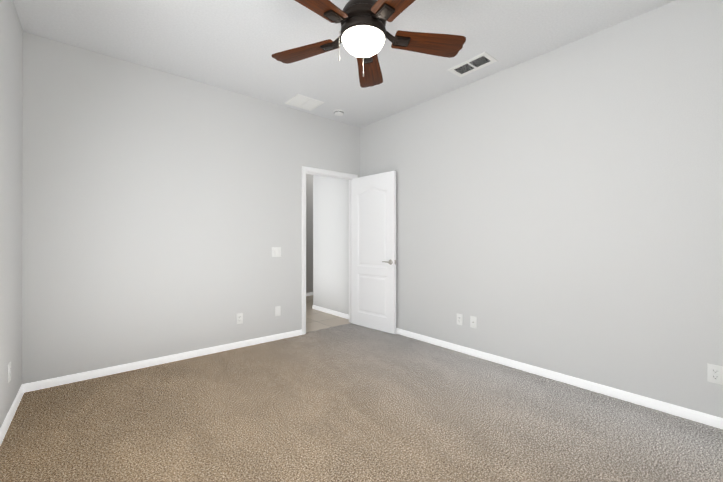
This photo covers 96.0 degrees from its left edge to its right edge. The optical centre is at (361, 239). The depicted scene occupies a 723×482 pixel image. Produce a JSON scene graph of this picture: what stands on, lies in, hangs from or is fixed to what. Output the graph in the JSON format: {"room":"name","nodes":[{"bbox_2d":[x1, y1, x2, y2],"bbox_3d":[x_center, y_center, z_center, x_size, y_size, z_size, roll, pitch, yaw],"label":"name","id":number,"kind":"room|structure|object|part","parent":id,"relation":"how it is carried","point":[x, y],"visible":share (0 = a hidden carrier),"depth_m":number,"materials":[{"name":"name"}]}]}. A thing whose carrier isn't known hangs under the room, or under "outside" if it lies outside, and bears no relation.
{"room":"empty bedroom","nodes":[
{"label":"empty bedroom","id":0,"kind":"room"},
{"bbox_2d":[0,0,22,427],"bbox_3d":[-1.348,-0.221,0.819,0.200,2.800,4.250,0,0,-40],"label":"wall","id":1,"kind":"structure","parent":0,"point":[11,100],"depth_m":2.16,"materials":[{"name":"paint"}]},
{"bbox_2d":[8,362,10,382],"bbox_3d":[-2.292,0.865,2.121,0.008,0.116,0.071,0,0,-40],"label":"electrical outlet","id":2,"kind":"object","parent":1,"relation":"attached to","point":[9,371],"visible":1,"depth_m":2.11,"materials":[{"name":"white plastic"}]},
{"bbox_2d":[0,384,25,445],"bbox_3d":[-1.265,1.147,0.884,0.014,0.064,4.250,0,0,-40],"label":"baseboard","id":3,"kind":"structure","parent":1,"relation":"attached to","point":[3,430],"depth_m":2.14,"materials":[{"name":"white wood"}]},
{"bbox_2d":[22,31,359,383],"bbox_3d":[-1.392,-0.214,3.616,3.700,2.800,0.115,0,0,-40],"label":"wall","id":4,"kind":"structure","parent":0,"point":[161,213],"depth_m":3.06,"materials":[{"name":"paint"}]},
{"bbox_2d":[26,329,301,391],"bbox_3d":[-1.672,1.153,3.297,2.407,0.064,0.014,0,0,-40],"label":"baseboard","id":5,"kind":"structure","parent":4,"relation":"attached to","point":[47,383],"depth_m":3.03,"materials":[{"name":"white wood"}]},
{"bbox_2d":[236,313,242,323],"bbox_3d":[-1.339,0.868,3.577,0.071,0.116,0.008,0,0,-40],"label":"electrical outlet","id":6,"kind":"object","parent":4,"relation":"attached to","point":[239,318],"visible":1,"depth_m":3.57,"materials":[{"name":"white plastic"}]},
{"bbox_2d":[272,247,280,256],"bbox_3d":[-1.007,0.147,3.851,0.116,0.116,0.013,0,0,-40],"label":"rocker light switch","id":7,"kind":"object","parent":4,"relation":"attached to","point":[276,251],"visible":1,"depth_m":3.85,"materials":[{"name":"white plastic"}]},
{"bbox_2d":[275,306,280,315],"bbox_3d":[-0.995,0.849,3.863,0.071,0.116,0.007,0,0,-40],"label":"electrical outlet","id":8,"kind":"object","parent":4,"relation":"attached to","point":[277,310],"visible":1,"depth_m":3.86,"materials":[{"name":"white plastic"}]},
{"bbox_2d":[302,166,357,334],"bbox_3d":[-0.442,0.133,4.402,0.892,2.110,0.149,0,0,-40],"label":"door frame","id":9,"kind":"structure","parent":4,"relation":"attached to","point":[325,173],"depth_m":4.18,"materials":[{"name":"white wood"}]},
{"bbox_2d":[352,171,395,333],"bbox_3d":[0.148,0.160,4.321,0.762,2.032,0.035,0,0,44],"label":"door","id":10,"kind":"structure","parent":4,"relation":"in","point":[373,248],"depth_m":4.28,"materials":[{"name":"white wood"}]},
{"bbox_2d":[382,260,395,264],"bbox_3d":[0.362,0.282,4.112,0.181,0.066,0.135,0,0,44],"label":"door handle","id":11,"kind":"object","parent":10,"relation":"attached to","point":[390,262],"depth_m":4.06,"materials":[{"name":"grey metal"}]},
{"bbox_2d":[306,174,312,292],"bbox_3d":[-1.368,-0.206,6.817,3.380,2.800,0.115,0,0,-40],"label":"wall","id":12,"kind":"structure","parent":0,"point":[309,233],"depth_m":6.94,"materials":[{"name":"paint"}]},
{"bbox_2d":[306,295,349,331],"bbox_3d":[-0.602,1.243,5.889,3.380,0.098,2.515,0,0,-40],"label":"floor","id":13,"kind":"structure","parent":0,"point":[317,320],"depth_m":4.85,"materials":[{"name":"beige carpet"}]},
{"bbox_2d":[13,0,675,127],"bbox_3d":[-0.034,-1.674,3.469,5.600,0.120,6.980,0,0,-40],"label":"ceiling","id":14,"kind":"structure","parent":0,"point":[233,45],"depth_m":2.60,"materials":[{"name":"paint"}]},
{"bbox_2d":[285,94,323,110],"bbox_3d":[-0.672,-1.609,3.832,0.350,0.008,0.315,0,0,-40],"label":"ceiling vent","id":15,"kind":"object","parent":14,"relation":"in","point":[303,102],"visible":1,"depth_m":3.81,"materials":[{"name":"white plastic"}]},
{"bbox_2d":[333,109,343,115],"bbox_3d":[-0.286,-1.589,4.093,0.136,0.046,0.136,0,0,-40],"label":"smoke detector","id":16,"kind":"object","parent":14,"relation":"attached to","point":[338,112],"visible":1,"depth_m":4.06,"materials":[{"name":"white plastic"}]},
{"bbox_2d":[272,0,465,87],"bbox_3d":[0.004,-1.310,1.973,1.265,0.616,1.272,0,0,-40],"label":"ceiling fan","id":17,"kind":"object","parent":14,"relation":"hanging from","point":[364,35],"visible":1,"depth_m":1.99,"materials":[{"name":"brown wood"}]},
{"bbox_3d":[-0.379,-1.257,2.183,0.469,0.006,0.186,0,10,25],"label":"blade","id":18,"kind":"part","parent":17,"relation":"part of","materials":[{"name":"brown wood"}]},
{"label":"blade","id":19,"kind":"part","parent":17,"relation":"part of","materials":[{"name":"brown wood"}]},
{"bbox_3d":[0.011,-1.193,2.004,0.268,0.097,0.268,0,0,-40],"label":"lamp shade","id":20,"kind":"part","parent":17,"relation":"part of","materials":[{"name":"white glass"}]},
{"bbox_3d":[0.007,-1.425,1.991,0.569,0.386,0.574,0,0,-40],"label":"motor","id":21,"kind":"part","parent":17,"relation":"part of","materials":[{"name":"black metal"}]},
{"label":"blade","id":22,"kind":"part","parent":17,"relation":"part of","materials":[{"name":"brown wood"}]},
{"bbox_3d":[0.222,-1.259,1.630,0.186,0.006,0.469,11,-6,-29],"label":"blade","id":23,"kind":"part","parent":17,"relation":"part of","materials":[{"name":"brown wood"}]},
{"bbox_3d":[0.432,-1.258,2.089,0.469,0.006,0.186,0,-10,-11],"label":"blade","id":24,"kind":"part","parent":17,"relation":"part of","materials":[{"name":"brown wood"}]},
{"bbox_2d":[448,52,497,76],"bbox_3d":[1.022,-1.612,3.012,0.215,0.007,0.385,0,0,-40],"label":"ceiling vent","id":25,"kind":"object","parent":14,"relation":"in","point":[477,62],"visible":1,"depth_m":3.00,"materials":[{"name":"white plastic"}]},
{"bbox_2d":[0,323,722,481],"bbox_3d":[0.131,1.232,1.997,3.985,0.100,4.415,0,0,-40],"label":"floor carpet","id":26,"kind":"object","parent":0,"point":[350,402],"visible":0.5,"depth_m":2.07,"materials":[{"name":"beige carpet"}]},
{"bbox_2d":[313,0,722,417],"bbox_3d":[1.043,-0.214,3.537,0.115,2.800,5.615,0,0,-41],"label":"wall","id":27,"kind":"structure","parent":0,"point":[559,210],"depth_m":2.64,"materials":[{"name":"paint"}]},
{"bbox_2d":[457,313,462,324],"bbox_3d":[1.038,0.845,3.446,0.008,0.116,0.071,0,0,-41],"label":"electrical outlet","id":28,"kind":"object","parent":27,"relation":"attached to","point":[459,319],"visible":1,"depth_m":3.44,"materials":[{"name":"white plastic"}]},
{"bbox_2d":[470,316,476,328],"bbox_3d":[1.140,0.844,3.322,0.016,0.116,0.071,0,0,-41],"label":"outlet","id":29,"kind":"object","parent":27,"relation":"attached to","point":[473,321],"visible":1,"depth_m":3.32,"materials":[{"name":"white plastic"}]},
{"bbox_2d":[312,305,722,428],"bbox_3d":[0.963,1.154,3.528,0.014,0.064,5.520,0,0,-41],"label":"baseboard","id":30,"kind":"structure","parent":27,"relation":"attached to","point":[697,416],"depth_m":2.62,"materials":[{"name":"white wood"}]},
{"bbox_2d":[707,363,722,384],"bbox_3d":[2.238,0.850,2.057,0.008,0.116,0.071,0,0,-41],"label":"electrical outlet","id":31,"kind":"object","parent":27,"relation":"attached to","point":[714,373],"visible":1,"depth_m":2.06,"materials":[{"name":"white plastic"}]}
]}

